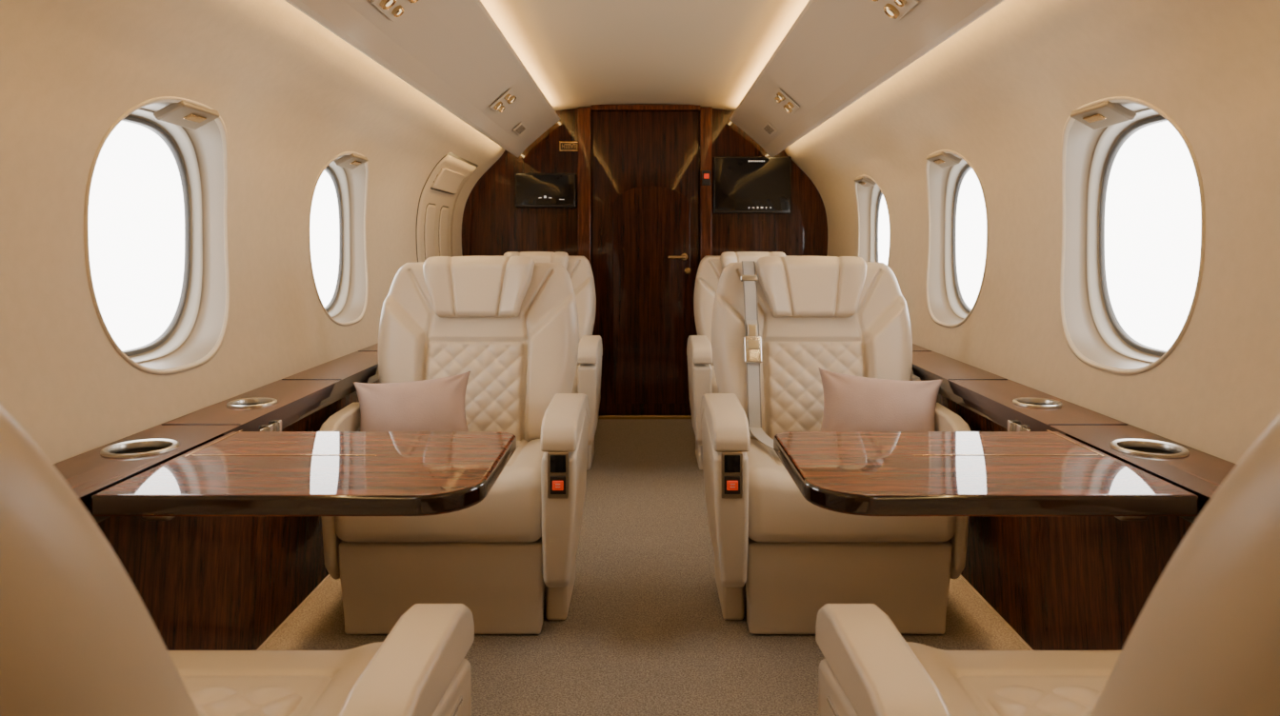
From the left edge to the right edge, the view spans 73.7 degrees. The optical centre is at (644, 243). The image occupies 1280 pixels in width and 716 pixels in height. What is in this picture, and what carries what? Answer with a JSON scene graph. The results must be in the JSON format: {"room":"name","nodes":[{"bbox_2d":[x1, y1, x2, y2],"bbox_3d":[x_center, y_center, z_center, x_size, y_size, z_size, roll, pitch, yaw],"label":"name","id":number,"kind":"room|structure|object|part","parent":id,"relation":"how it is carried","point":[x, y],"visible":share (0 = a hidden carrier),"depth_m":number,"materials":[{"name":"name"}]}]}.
{"room":"aircraft cabin","nodes":[
{"label":"aircraft cabin","id":0,"kind":"room"},
{"bbox_2d":[0,0,505,650],"bbox_3d":[-0.943,0.120,2.000,0.347,1.860,6.400,0,0,0],"label":"wall","id":1,"kind":"structure","parent":0,"point":[290,96],"depth_m":1.91,"materials":[{"name":"plastic"}]},
{"bbox_2d":[83,96,230,375],"bbox_3d":[-1.126,-0.018,1.990,0.159,0.630,0.582,0,0,0],"label":"window","id":2,"kind":"structure","parent":1,"relation":"in","point":[155,212],"depth_m":2.09,"materials":[{"name":"glass"}]},
{"bbox_3d":[-1.205,-0.018,1.990,0.001,0.533,0.492,0,0,0],"label":"pane","id":3,"kind":"part","parent":2,"relation":"part of","materials":[{"name":"white glass"}]},
{"bbox_3d":[-1.173,-0.018,1.990,0.048,0.578,0.534,0,0,0],"label":"frame","id":4,"kind":"part","parent":2,"relation":"part of","materials":[{"name":"brown"}]},
{"bbox_3d":[-1.082,-0.305,2.020,0.075,0.020,0.170,-28,0,0],"label":"shade handle","id":5,"kind":"part","parent":2,"relation":"part of","materials":[{"name":"brown plastic"}]},
{"bbox_2d":[53,343,379,650],"bbox_3d":[-0.951,0.682,3.100,0.191,0.596,3.600,0,0,0],"label":"side ledge cabinet","id":6,"kind":"object","parent":1,"relation":"attached to","point":[205,583],"visible":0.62,"depth_m":1.88,"materials":[{"name":"brown wood"}]},
{"bbox_2d":[100,439,179,458],"bbox_3d":[-0.957,0.414,1.620,0.130,0.060,0.130,0,0,0],"label":"cup holder","id":7,"kind":"object","parent":6,"relation":"on","point":[145,448],"depth_m":1.64,"materials":[{"name":"grey metal"}]},
{"bbox_3d":[-0.901,0.436,3.100,0.047,0.028,3.600,0,0,0],"label":"rail","id":8,"kind":"part","parent":6,"relation":"part of","materials":[{"name":"black paint"}]},
{"bbox_2d":[226,397,277,408],"bbox_3d":[-0.957,0.414,2.080,0.112,0.060,0.112,0,0,0],"label":"cup holder","id":9,"kind":"object","parent":6,"relation":"on","point":[258,402],"depth_m":2.10,"materials":[{"name":"grey metal"}]},
{"bbox_2d":[89,429,516,519],"bbox_3d":[-0.562,0.432,1.552,0.601,0.086,0.465,0,0,0],"label":"folding table","id":10,"kind":"object","parent":6,"relation":"attached to","point":[235,473],"visible":1,"depth_m":1.44,"materials":[{"name":"brown wood"}]},
{"bbox_2d":[307,151,368,325],"bbox_3d":[-1.126,-0.018,3.120,0.159,0.630,0.582,0,0,0],"label":"window","id":11,"kind":"structure","parent":1,"relation":"in","point":[337,212],"depth_m":3.30,"materials":[{"name":"glass"}]},
{"bbox_3d":[-1.205,-0.018,3.120,0.001,0.533,0.492,0,0,0],"label":"pane","id":12,"kind":"part","parent":11,"relation":"part of","materials":[{"name":"white glass"}]},
{"bbox_3d":[-1.173,-0.018,3.120,0.048,0.578,0.534,0,0,0],"label":"frame","id":13,"kind":"part","parent":11,"relation":"part of","materials":[{"name":"brown"}]},
{"bbox_3d":[-1.082,-0.305,3.150,0.075,0.020,0.170,-28,0,0],"label":"shade handle","id":14,"kind":"part","parent":11,"relation":"part of","materials":[{"name":"brown plastic"}]},
{"bbox_2d":[371,0,419,21],"bbox_3d":[-0.618,-0.624,2.160,0.092,0.086,0.180,0,0,0],"label":"light","id":15,"kind":"object","parent":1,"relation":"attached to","point":[393,10],"visible":1,"depth_m":2.18,"materials":[{"name":"gold metal"}]},
{"bbox_2d":[284,0,559,157],"bbox_3d":[-0.633,-0.631,1.925,0.265,0.240,6.250,0,0,0],"label":"overhead panel","id":16,"kind":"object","parent":1,"relation":"attached to","point":[453,52],"depth_m":2.80,"materials":[{"name":"beige"}]},
{"bbox_2d":[416,152,478,262],"bbox_3d":[-1.037,0.200,4.550,0.160,1.300,0.780,0,0,0],"label":"door","id":17,"kind":"structure","parent":1,"relation":"in","point":[440,192],"depth_m":4.46,"materials":[{"name":"beige plastic"}]},
{"bbox_3d":[-1.074,0.110,4.400,0.078,0.620,0.180,0,0,0],"label":"panel","id":18,"kind":"part","parent":17,"relation":"part of","materials":[{"name":"beige plastic"}]},
{"bbox_3d":[-1.074,0.110,4.700,0.078,0.620,0.180,0,0,0],"label":"panel","id":19,"kind":"part","parent":17,"relation":"part of","materials":[{"name":"beige plastic"}]},
{"bbox_3d":[-1.039,-0.330,4.545,0.070,0.100,0.530,0,0,0],"label":"handle","id":20,"kind":"part","parent":17,"relation":"part of","materials":[{"name":"beige plastic"}]},
{"bbox_2d":[489,88,517,114],"bbox_3d":[-0.618,-0.624,3.750,0.092,0.086,0.180,0,0,0],"label":"light","id":21,"kind":"object","parent":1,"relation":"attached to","point":[510,96],"visible":1,"depth_m":3.71,"materials":[{"name":"gold metal"}]},
{"bbox_2d":[513,122,527,135],"bbox_3d":[-0.649,-0.598,4.450,0.046,0.042,0.200,0,0,0],"label":"air vent","id":22,"kind":"object","parent":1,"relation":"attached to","point":[521,128],"visible":1,"depth_m":4.44,"materials":[{"name":"beige plastic"}]},
{"bbox_2d":[260,419,1029,715],"bbox_3d":[0.000,1.080,2.000,2.100,0.060,6.600,0,0,0],"label":"floor","id":23,"kind":"structure","parent":0,"point":[645,631],"depth_m":2.30,"materials":[{"name":"carpet"}]},
{"bbox_2d":[0,406,474,715],"bbox_3d":[-0.572,0.522,0.794,0.657,1.051,0.955,0,0,0],"label":"seat","id":24,"kind":"object","parent":23,"relation":"on","point":[78,638],"visible":1,"depth_m":0.50,"materials":[{"name":"beige leather"}]},
{"bbox_3d":[-0.600,0.363,0.561,0.587,0.656,0.490,0,0,0],"label":"backrest","id":25,"kind":"part","parent":24,"relation":"part of","materials":[{"name":"beige leather"}]},
{"bbox_3d":[-0.600,0.589,0.975,0.330,0.024,0.300,0,0,0],"label":"quilted seat panel","id":26,"kind":"part","parent":24,"relation":"part of","materials":[{"name":"beige leather"}]},
{"bbox_2d":[167,641,382,715],"bbox_3d":[-0.600,0.681,1.016,0.556,0.219,0.512,0,0,0],"label":"seat cushion","id":27,"kind":"object","parent":24,"relation":"on","point":[218,683],"depth_m":1.14,"materials":[{"name":"beige leather"}]},
{"bbox_3d":[-0.245,0.592,0.990,0.004,0.036,0.300,0,0,0],"label":"arm trim","id":28,"kind":"part","parent":24,"relation":"part of","materials":[{"name":"beige leather"}]},
{"bbox_2d":[319,256,589,634],"bbox_3d":[-0.519,0.545,2.546,0.692,1.010,0.789,0,0,0],"label":"seat","id":29,"kind":"object","parent":23,"relation":"on","point":[511,323],"visible":0.66,"depth_m":2.31,"materials":[{"name":"beige leather"}]},
{"bbox_2d":[353,371,470,431],"bbox_3d":[-0.664,0.492,2.450,0.351,0.233,0.173,0,0,-9],"label":"throw pillow","id":30,"kind":"object","parent":29,"relation":"on","point":[433,405],"visible":0.7,"depth_m":2.40,"materials":[{"name":"fabric"}]},
{"bbox_2d":[334,439,543,541],"bbox_3d":[-0.541,0.692,2.474,0.556,0.197,0.512,0,0,0],"label":"seat cushion","id":31,"kind":"object","parent":29,"relation":"on","point":[511,510],"depth_m":2.22,"materials":[{"name":"beige leather"}]},
{"bbox_3d":[-0.541,0.468,2.701,0.304,0.307,0.082,0,0,0],"label":"quilted panel","id":32,"kind":"part","parent":29,"relation":"part of","materials":[{"name":"beige leather"}]},
{"bbox_3d":[-0.541,0.356,2.785,0.648,0.588,0.310,0,0,0],"label":"backrest","id":33,"kind":"part","parent":29,"relation":"part of","materials":[{"name":"beige leather"}]},
{"bbox_2d":[552,480,563,490],"bbox_3d":[-0.220,0.611,2.156,0.028,0.024,0.006,0,0,0],"label":"switch","id":34,"kind":"object","parent":29,"relation":"attached to","point":[556,485],"depth_m":2.15,"materials":[{"name":"orange plastic"}]},
{"bbox_2d":[550,476,565,494],"bbox_3d":[-0.220,0.611,2.160,0.040,0.046,0.006,0,0,0],"label":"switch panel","id":35,"kind":"object","parent":29,"relation":"attached to","point":[557,483],"depth_m":2.16,"materials":[{"name":"plastic"}]},
{"bbox_3d":[-0.220,0.587,2.166,0.054,0.118,0.010,0,0,0],"label":"panel plate","id":36,"kind":"part","parent":29,"relation":"part of","materials":[{"name":"brown metal"}]},
{"bbox_2d":[503,251,602,470],"bbox_3d":[-0.535,0.545,4.131,0.651,1.010,0.779,0,0,0],"label":"seat","id":37,"kind":"object","parent":23,"relation":"on","point":[589,368],"visible":0.2,"depth_m":4.25,"materials":[{"name":"beige leather"}]},
{"bbox_2d":[571,365,579,393],"bbox_3d":[-0.556,0.692,4.054,0.523,0.197,0.512,0,0,0],"label":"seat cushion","id":38,"kind":"object","parent":37,"relation":"on","point":[575,384],"depth_m":3.82,"materials":[{"name":"beige leather"}]},
{"bbox_3d":[-0.556,0.356,4.365,0.609,0.588,0.310,0,0,0],"label":"backrest","id":39,"kind":"part","parent":37,"relation":"part of","materials":[{"name":"beige leather"}]},
{"bbox_2d":[598,414,691,419],"bbox_3d":[0.005,1.039,5.120,0.660,0.022,0.040,0,0,0],"label":"threshold","id":40,"kind":"object","parent":23,"relation":"on","point":[600,416],"visible":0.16,"depth_m":5.10,"materials":[{"name":"gold metal"}]},
{"bbox_2d":[686,251,785,470],"bbox_3d":[0.535,0.545,4.131,0.651,1.010,0.779,0,0,0],"label":"seat","id":41,"kind":"object","parent":23,"relation":"on","point":[702,380],"visible":0.16,"depth_m":4.24,"materials":[{"name":"beige leather"}]},
{"bbox_3d":[0.556,0.356,4.365,0.609,0.588,0.310,0,0,0],"label":"backrest","id":42,"kind":"part","parent":41,"relation":"part of","materials":[{"name":"beige leather"}]},
{"bbox_2d":[710,365,719,393],"bbox_3d":[0.556,0.692,4.054,0.523,0.197,0.512,0,0,0],"label":"seat cushion","id":43,"kind":"object","parent":41,"relation":"on","point":[714,390],"depth_m":3.82,"materials":[{"name":"beige leather"}]},
{"bbox_2d":[700,256,971,634],"bbox_3d":[0.521,0.545,2.546,0.692,1.010,0.789,0,0,0],"label":"seat","id":44,"kind":"object","parent":23,"relation":"on","point":[776,321],"visible":0.66,"depth_m":2.29,"materials":[{"name":"beige leather"}]},
{"bbox_3d":[0.222,0.587,2.166,0.054,0.118,0.010,0,0,0],"label":"panel plate","id":45,"kind":"part","parent":44,"relation":"part of","materials":[{"name":"brown metal"}]},
{"bbox_2d":[726,480,738,490],"bbox_3d":[0.222,0.611,2.156,0.028,0.024,0.006,0,0,0],"label":"switch","id":46,"kind":"object","parent":44,"relation":"attached to","point":[730,485],"depth_m":2.15,"materials":[{"name":"orange plastic"}]},
{"bbox_2d":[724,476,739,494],"bbox_3d":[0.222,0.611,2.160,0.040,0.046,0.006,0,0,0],"label":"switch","id":47,"kind":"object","parent":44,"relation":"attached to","point":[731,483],"depth_m":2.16,"materials":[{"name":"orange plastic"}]},
{"bbox_3d":[0.543,0.356,2.785,0.648,0.588,0.310,0,0,0],"label":"backrest","id":48,"kind":"part","parent":44,"relation":"part of","materials":[{"name":"beige leather"}]},
{"bbox_3d":[0.543,0.468,2.701,0.304,0.307,0.082,0,0,0],"label":"quilted panel","id":49,"kind":"part","parent":44,"relation":"part of","materials":[{"name":"beige leather"}]},
{"bbox_2d":[746,439,956,541],"bbox_3d":[0.543,0.692,2.474,0.556,0.197,0.512,0,0,0],"label":"seat cushion","id":50,"kind":"object","parent":44,"relation":"on","point":[778,511],"depth_m":2.22,"materials":[{"name":"beige leather"}]},
{"bbox_2d":[818,367,942,431],"bbox_3d":[0.672,0.488,2.450,0.356,0.244,0.182,0,0,16],"label":"throw pillow","id":51,"kind":"object","parent":44,"relation":"on","point":[851,403],"visible":0.66,"depth_m":2.40,"materials":[{"name":"fabric"}]},
{"bbox_2d":[815,416,1279,715],"bbox_3d":[0.572,0.522,0.794,0.657,1.051,0.955,0,0,0],"label":"seat","id":52,"kind":"object","parent":23,"relation":"on","point":[1206,640],"visible":1,"depth_m":0.51,"materials":[{"name":"beige leather"}]},
{"bbox_3d":[0.245,0.592,0.990,0.004,0.036,0.300,0,0,0],"label":"arm trim","id":53,"kind":"part","parent":52,"relation":"part of","materials":[{"name":"beige leather"}]},
{"bbox_2d":[906,641,1121,715],"bbox_3d":[0.600,0.681,1.016,0.556,0.219,0.512,0,0,0],"label":"seat cushion","id":54,"kind":"object","parent":52,"relation":"on","point":[970,683],"depth_m":1.14,"materials":[{"name":"beige leather"}]},
{"bbox_3d":[0.600,0.589,0.975,0.330,0.024,0.300,0,0,0],"label":"quilted seat panel","id":55,"kind":"part","parent":52,"relation":"part of","materials":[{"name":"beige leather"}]},
{"bbox_3d":[0.600,0.363,0.561,0.587,0.656,0.490,0,0,0],"label":"backrest","id":56,"kind":"part","parent":52,"relation":"part of","materials":[{"name":"beige leather"}]},
{"bbox_2d":[480,0,809,110],"bbox_3d":[0.000,-0.807,2.000,1.600,0.075,6.400,0,0,0],"label":"ceiling","id":57,"kind":"structure","parent":0,"point":[579,53],"depth_m":3.58,"materials":[{"name":"beige"}]},
{"bbox_2d":[461,107,827,270],"bbox_3d":[0.000,0.102,5.230,2.233,1.895,0.060,0,0,0],"label":"wall","id":58,"kind":"structure","parent":0,"point":[491,224],"depth_m":5.20,"materials":[{"name":"brown wood"}]},
{"bbox_2d":[514,173,576,208],"bbox_3d":[-0.600,-0.322,5.166,0.370,0.210,0.056,0,0,0],"label":"wall monitor","id":59,"kind":"object","parent":58,"relation":"attached to","point":[531,190],"visible":1,"depth_m":5.14,"materials":[{"name":"black"}]},
{"bbox_2d":[559,141,577,151],"bbox_3d":[-0.455,-0.593,5.192,0.130,0.060,0.012,0,0,0],"label":"sign plaque","id":60,"kind":"object","parent":58,"relation":"attached to","point":[563,146],"visible":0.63,"depth_m":5.19,"materials":[{"name":"gold metal"}]},
{"bbox_2d":[577,107,591,266],"bbox_3d":[-0.365,0.114,5.165,0.080,1.872,0.070,0,0,0],"label":"trim","id":61,"kind":"structure","parent":58,"relation":"attached to","point":[584,114],"depth_m":5.13,"materials":[{"name":"brown wood"}]},
{"bbox_2d":[590,104,699,111],"bbox_3d":[0.005,-0.822,5.165,0.660,0.030,0.070,0,0,0],"label":"trim","id":62,"kind":"structure","parent":58,"relation":"attached to","point":[594,108],"depth_m":5.13,"materials":[{"name":"brown wood"}]},
{"bbox_2d":[592,111,699,414],"bbox_3d":[0.005,0.115,5.157,0.645,1.840,0.084,0,0,0],"label":"door","id":63,"kind":"structure","parent":58,"relation":"in","point":[646,164],"depth_m":5.16,"materials":[{"name":"brown wood"}]},
{"bbox_3d":[0.040,0.310,5.170,0.470,1.320,0.012,0,0,0],"label":"panel","id":64,"kind":"part","parent":63,"relation":"part of","materials":[{"name":"brown wood"}]},
{"bbox_3d":[0.195,0.080,5.122,0.110,0.018,0.014,0,0,0],"label":"lever","id":65,"kind":"part","parent":63,"relation":"part of","materials":[{"name":"gold metal"}]},
{"bbox_2d":[700,107,712,261],"bbox_3d":[0.370,0.114,5.165,0.070,1.872,0.070,0,0,0],"label":"trim","id":66,"kind":"structure","parent":58,"relation":"attached to","point":[706,113],"depth_m":5.13,"materials":[{"name":"brown wood"}]},
{"bbox_2d":[701,170,710,185],"bbox_3d":[0.370,-0.395,5.117,0.050,0.090,0.026,0,0,0],"label":"light","id":67,"kind":"object","parent":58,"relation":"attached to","point":[706,174],"visible":1,"depth_m":5.11,"materials":[{"name":"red plastic"}]},
{"bbox_2d":[712,156,791,213],"bbox_3d":[0.648,-0.355,5.166,0.470,0.345,0.056,0,0,0],"label":"wall monitor","id":68,"kind":"object","parent":58,"relation":"attached to","point":[740,184],"visible":1,"depth_m":5.14,"materials":[{"name":"black"}]},
{"bbox_2d":[783,0,1279,650],"bbox_3d":[0.943,0.120,2.000,0.347,1.860,6.400,0,0,0],"label":"wall","id":69,"kind":"structure","parent":0,"point":[1000,93],"depth_m":2.00,"materials":[{"name":"plastic"}]},
{"bbox_2d":[761,122,776,135],"bbox_3d":[0.649,-0.598,4.450,0.046,0.042,0.200,0,0,0],"label":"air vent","id":70,"kind":"object","parent":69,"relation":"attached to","point":[768,128],"visible":1,"depth_m":4.44,"materials":[{"name":"beige plastic"}]},
{"bbox_2d":[772,88,799,114],"bbox_3d":[0.618,-0.624,3.750,0.092,0.086,0.180,0,0,0],"label":"light","id":71,"kind":"object","parent":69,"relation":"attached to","point":[789,105],"visible":1,"depth_m":3.71,"materials":[{"name":"gold metal"}]},
{"bbox_2d":[729,0,1004,157],"bbox_3d":[0.633,-0.631,1.925,0.265,0.240,6.250,0,0,0],"label":"panel","id":72,"kind":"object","parent":69,"relation":"attached to","point":[835,52],"depth_m":2.80,"materials":[{"name":"beige"}]},
{"bbox_2d":[854,175,891,266],"bbox_3d":[1.126,-0.018,4.160,0.159,0.630,0.582,0,0,0],"label":"window","id":73,"kind":"structure","parent":69,"relation":"in","point":[874,231],"depth_m":4.39,"materials":[{"name":"glass"}]},
{"bbox_3d":[1.082,-0.305,4.190,0.075,0.020,0.170,28,0,0],"label":"shade handle","id":74,"kind":"part","parent":73,"relation":"part of","materials":[{"name":"brown plastic"}]},
{"bbox_3d":[1.173,-0.018,4.160,0.048,0.578,0.534,0,0,0],"label":"frame","id":75,"kind":"part","parent":73,"relation":"part of","materials":[{"name":"brown"}]},
{"bbox_3d":[1.205,-0.018,4.160,0.001,0.533,0.492,0,0,0],"label":"pane","id":76,"kind":"part","parent":73,"relation":"part of","materials":[{"name":"white glass"}]},
{"bbox_2d":[871,0,918,21],"bbox_3d":[0.618,-0.624,2.160,0.092,0.086,0.180,0,0,0],"label":"light","id":77,"kind":"object","parent":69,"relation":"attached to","point":[895,10],"visible":1,"depth_m":2.18,"materials":[{"name":"gold metal"}]},
{"bbox_2d":[925,149,988,327],"bbox_3d":[1.126,-0.018,3.060,0.159,0.630,0.582,0,0,0],"label":"window","id":78,"kind":"structure","parent":69,"relation":"in","point":[957,207],"depth_m":3.24,"materials":[{"name":"glass"}]},
{"bbox_3d":[1.082,-0.305,3.090,0.075,0.020,0.170,28,0,0],"label":"shade handle","id":79,"kind":"part","parent":78,"relation":"part of","materials":[{"name":"brown plastic"}]},
{"bbox_3d":[1.173,-0.018,3.060,0.048,0.578,0.534,0,0,0],"label":"frame","id":80,"kind":"part","parent":78,"relation":"part of","materials":[{"name":"brown"}]},
{"bbox_3d":[1.205,-0.018,3.060,0.001,0.533,0.492,0,0,0],"label":"pane","id":81,"kind":"part","parent":78,"relation":"part of","materials":[{"name":"white glass"}]},
{"bbox_2d":[910,343,1236,650],"bbox_3d":[0.951,0.682,3.100,0.191,0.596,3.600,0,0,0],"label":"side ledge cabinet","id":82,"kind":"object","parent":69,"relation":"attached to","point":[1061,583],"visible":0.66,"depth_m":1.87,"materials":[{"name":"brown wood"}]},
{"bbox_2d":[773,429,1199,519],"bbox_3d":[0.562,0.432,1.552,0.601,0.086,0.465,0,0,0],"label":"folding table","id":83,"kind":"object","parent":82,"relation":"attached to","point":[864,473],"visible":1,"depth_m":1.44,"materials":[{"name":"brown wood"}]},
{"bbox_2d":[1012,397,1062,408],"bbox_3d":[0.957,0.414,2.080,0.112,0.060,0.112,0,0,0],"label":"cup holder","id":84,"kind":"object","parent":82,"relation":"on","point":[1025,402],"depth_m":2.10,"materials":[{"name":"grey metal"}]},
{"bbox_3d":[0.901,0.436,3.100,0.047,0.028,3.600,0,0,0],"label":"rail","id":85,"kind":"part","parent":82,"relation":"part of","materials":[{"name":"black paint"}]},
{"bbox_2d":[1109,439,1189,458],"bbox_3d":[0.957,0.414,1.620,0.130,0.060,0.130,0,0,0],"label":"cup holder","id":86,"kind":"object","parent":82,"relation":"on","point":[1126,448],"depth_m":1.64,"materials":[{"name":"grey metal"}]},
{"bbox_2d":[1059,96,1205,375],"bbox_3d":[1.126,-0.018,1.990,0.159,0.630,0.582,0,0,0],"label":"window","id":87,"kind":"structure","parent":69,"relation":"in","point":[1133,212],"depth_m":2.09,"materials":[{"name":"glass"}]},
{"bbox_3d":[1.082,-0.305,2.020,0.075,0.020,0.170,28,0,0],"label":"shade handle","id":88,"kind":"part","parent":87,"relation":"part of","materials":[{"name":"brown plastic"}]},
{"bbox_3d":[1.173,-0.018,1.990,0.048,0.578,0.534,0,0,0],"label":"frame","id":89,"kind":"part","parent":87,"relation":"part of","materials":[{"name":"brown"}]},
{"bbox_3d":[1.205,-0.018,1.990,0.001,0.533,0.492,0,0,0],"label":"pane","id":90,"kind":"part","parent":87,"relation":"part of","materials":[{"name":"white glass"}]}
]}

